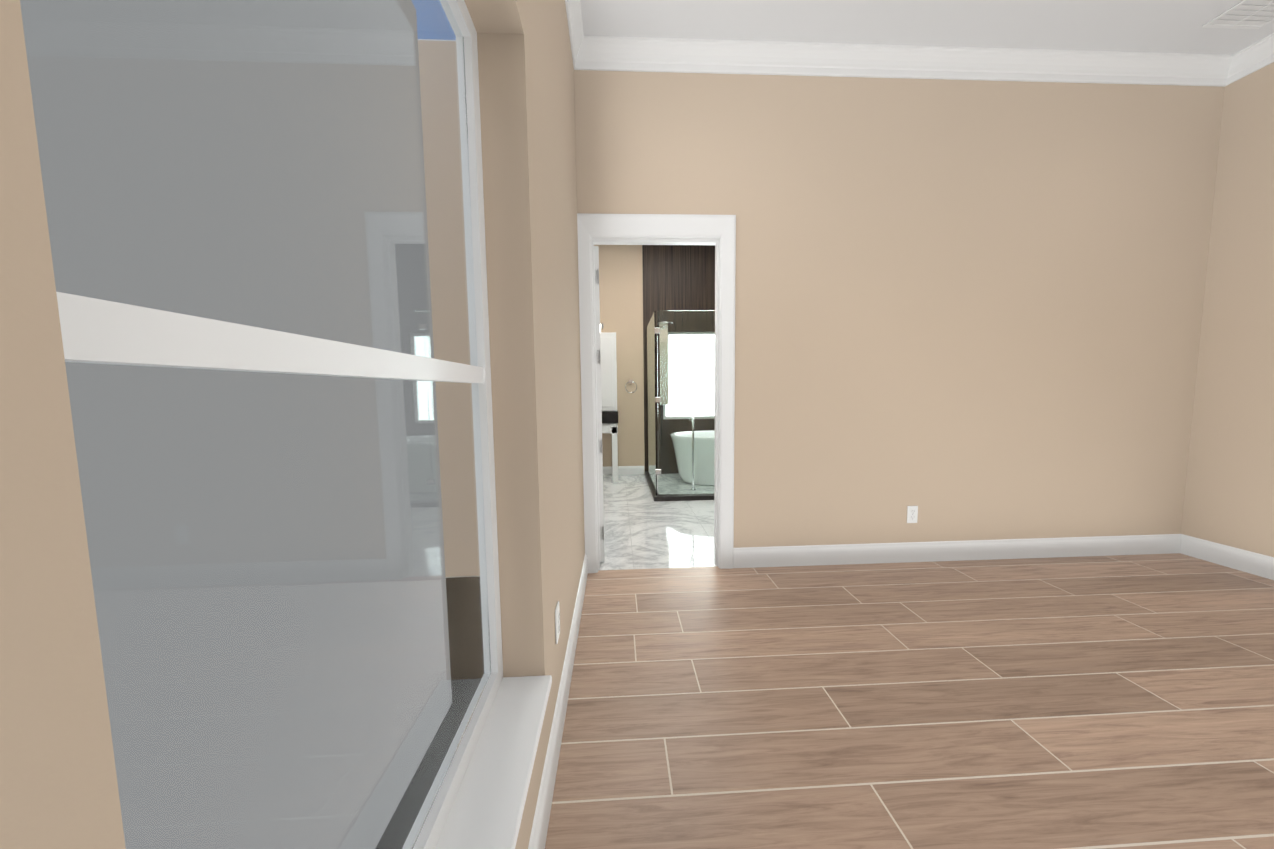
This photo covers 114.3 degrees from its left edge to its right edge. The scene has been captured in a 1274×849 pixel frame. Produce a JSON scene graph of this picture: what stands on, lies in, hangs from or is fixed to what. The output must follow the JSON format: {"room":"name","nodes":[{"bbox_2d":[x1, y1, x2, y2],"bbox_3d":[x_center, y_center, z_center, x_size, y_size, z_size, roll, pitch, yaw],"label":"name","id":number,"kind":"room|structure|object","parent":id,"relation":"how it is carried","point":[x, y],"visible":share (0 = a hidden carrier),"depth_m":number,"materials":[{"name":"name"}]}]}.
{"room":"empty bedroom","nodes":[
{"label":"empty bedroom","id":0,"kind":"room"},
{"bbox_2d":[0,0,584,848],"bbox_3d":[-0.301,-0.417,0.010,0.160,3.130,4.974,-1,5,-3],"label":"wall","id":1,"kind":"structure","parent":0,"point":[58,782],"depth_m":0.17,"materials":[{"name":"beige paint"}]},
{"bbox_2d":[20,0,502,848],"bbox_3d":[-0.381,-0.091,0.616,0.040,1.676,0.935,-1,5,-3],"label":"window","id":2,"kind":"structure","parent":1,"relation":"in","point":[266,222],"depth_m":0.42,"materials":[{"name":"white"}]},
{"bbox_2d":[435,675,551,848],"bbox_3d":[-0.288,0.754,0.690,0.145,0.024,0.935,-1,5,-3],"label":"window sill","id":3,"kind":"structure","parent":1,"relation":"attached to","point":[487,809],"depth_m":0.86,"materials":[{"name":"white"}]},
{"bbox_2d":[555,601,559,643],"bbox_3d":[-0.266,0.666,1.386,0.009,0.115,0.070,-1,5,-3],"label":"outlet","id":4,"kind":"object","parent":1,"relation":"attached to","point":[557,621],"visible":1,"depth_m":1.36,"materials":[{"name":"white plastic"}]},
{"bbox_2d":[528,554,587,848],"bbox_3d":[-0.199,1.072,0.197,0.015,0.130,4.854,-1,5,-3],"label":"baseboard","id":5,"kind":"structure","parent":1,"relation":"attached to","point":[539,830],"depth_m":1.27,"materials":[{"name":"white"}]},
{"bbox_2d":[565,0,588,69],"bbox_3d":[-0.211,-1.916,-0.047,0.063,0.136,4.854,-1,5,-3],"label":"crown molding","id":6,"kind":"structure","parent":1,"relation":"attached to","point":[579,42],"depth_m":2.23,"materials":[{"name":"white wood"}]},
{"bbox_2d":[594,245,644,473],"bbox_3d":[-0.863,-0.866,5.564,1.900,3.130,0.120,-1,5,-3],"label":"wall","id":7,"kind":"structure","parent":0,"point":[621,287],"depth_m":5.51,"materials":[{"name":"beige paint"}]},
{"bbox_2d":[600,332,617,481],"bbox_3d":[-0.863,-0.213,5.310,1.235,1.870,0.487,-1,5,-3],"label":"bathroom vanity","id":8,"kind":"object","parent":7,"relation":"attached to","point":[609,382],"visible":0.35,"depth_m":5.12,"materials":[{"name":"white"}]},
{"bbox_2d":[603,466,643,474],"bbox_3d":[-0.769,0.640,5.624,1.745,0.116,0.014,-1,5,-3],"label":"baseboard","id":9,"kind":"structure","parent":7,"relation":"attached to","point":[624,470],"depth_m":5.64,"materials":[{"name":"white wood"}]},
{"bbox_2d":[625,380,636,392],"bbox_3d":[-0.081,-0.514,5.544,0.160,0.183,0.054,-1,5,-3],"label":"towel ring","id":10,"kind":"object","parent":7,"relation":"attached to","point":[630,381],"visible":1,"depth_m":5.52,"materials":[{"name":"silver metal"}]},
{"bbox_2d":[600,474,713,563],"bbox_3d":[0.547,0.821,4.303,4.540,0.060,3.046,-1,5,-3],"label":"floor","id":11,"kind":"structure","parent":0,"point":[641,525],"depth_m":3.49,"materials":[{"name":"tile"}]},
{"bbox_2d":[645,471,713,500],"bbox_3d":[1.400,0.698,5.025,2.518,0.045,1.406,-1,5,-3],"label":"pan","id":12,"kind":"object","parent":11,"relation":"on","point":[682,497],"visible":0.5,"depth_m":4.29,"materials":[{"name":"grey"}]},
{"bbox_2d":[645,310,714,494],"bbox_3d":[1.395,-0.274,4.940,2.490,1.903,1.405,-1,5,-3],"label":"glass","id":13,"kind":"object","parent":12,"relation":"on","point":[685,399],"visible":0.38,"depth_m":4.25,"materials":[{"name":"clear glass"}]},
{"bbox_2d":[642,245,714,470],"bbox_3d":[1.404,-0.902,5.669,2.640,3.130,0.132,-1,5,-3],"label":"tiled wall","id":14,"kind":"structure","parent":0,"point":[678,277],"depth_m":5.48,"materials":[{"name":"tile"}]},
{"bbox_2d":[574,70,1224,547],"bbox_3d":[1.668,-0.658,2.648,4.279,3.130,0.120,-1,5,-3],"label":"wall","id":15,"kind":"structure","parent":0,"point":[968,310],"depth_m":2.59,"materials":[{"name":"beige paint"}]},
{"bbox_2d":[594,246,604,562],"bbox_3d":[-0.312,-0.129,3.039,0.145,2.048,0.776,-2,5,-10],"label":"door leaf","id":16,"kind":"structure","parent":15,"relation":"in","point":[598,377],"depth_m":2.66,"materials":[{"name":"white wood"}]},
{"bbox_2d":[577,213,735,572],"bbox_3d":[0.124,-0.141,2.613,0.964,2.244,0.160,-1,5,-3],"label":"door frame","id":17,"kind":"structure","parent":15,"relation":"attached to","point":[723,227],"depth_m":2.53,"materials":[{"name":"white wood"}]},
{"bbox_2d":[585,36,1232,86],"bbox_3d":[1.661,-2.142,2.434,3.870,0.136,0.063,-1,5,-3],"label":"crown molding","id":18,"kind":"structure","parent":15,"relation":"attached to","point":[637,54],"depth_m":2.43,"materials":[{"name":"white wood"}]},
{"bbox_2d":[907,506,917,522],"bbox_3d":[1.802,0.589,2.691,0.070,0.115,0.009,-1,5,-3],"label":"outlet","id":19,"kind":"object","parent":15,"relation":"attached to","point":[912,514],"visible":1,"depth_m":2.69,"materials":[{"name":"white plastic"}]},
{"bbox_2d":[733,534,1183,567],"bbox_3d":[2.154,0.835,2.726,3.071,0.130,0.015,-1,5,-3],"label":"baseboard","id":20,"kind":"structure","parent":15,"relation":"attached to","point":[871,553],"depth_m":2.72,"materials":[{"name":"white wood"}]},
{"bbox_2d":[545,553,1273,848],"bbox_3d":[1.814,1.138,0.253,4.279,0.060,4.994,-1,5,-3],"label":"floor","id":21,"kind":"structure","parent":0,"point":[1109,702],"depth_m":1.48,"materials":[{"name":"brown wood"}]},
{"bbox_2d":[580,0,1273,54],"bbox_3d":[1.773,-2.065,0.040,4.279,0.100,5.094,-1,5,-3],"label":"ceiling","id":22,"kind":"structure","parent":0,"point":[1163,26],"depth_m":2.25,"materials":[{"name":"white paint"}]},
{"bbox_2d":[1202,0,1273,28],"bbox_3d":[3.324,-2.192,2.019,0.340,0.009,0.560,-1,5,-3],"label":"ceiling vent","id":23,"kind":"object","parent":22,"relation":"in","point":[1250,14],"visible":1,"depth_m":2.23,"materials":[{"name":"white metal"}]},
{"bbox_2d":[1181,62,1273,556],"bbox_3d":[3.872,-0.485,0.214,0.120,3.130,4.974,-1,5,-3],"label":"wall","id":24,"kind":"structure","parent":0,"point":[1229,495],"depth_m":2.53,"materials":[{"name":"beige paint"}]},
{"bbox_2d":[1180,535,1273,579],"bbox_3d":[3.820,1.006,0.393,0.015,0.130,4.854,-1,5,-3],"label":"baseboard","id":25,"kind":"structure","parent":24,"relation":"attached to","point":[1257,564],"depth_m":2.57,"materials":[{"name":"white wood"}]},
{"bbox_2d":[1221,33,1273,86],"bbox_3d":[3.759,-1.980,0.147,0.063,0.136,4.854,-1,5,-3],"label":"crown molding","id":26,"kind":"structure","parent":24,"relation":"attached to","point":[1260,54],"depth_m":2.43,"materials":[{"name":"white wood"}]}
]}

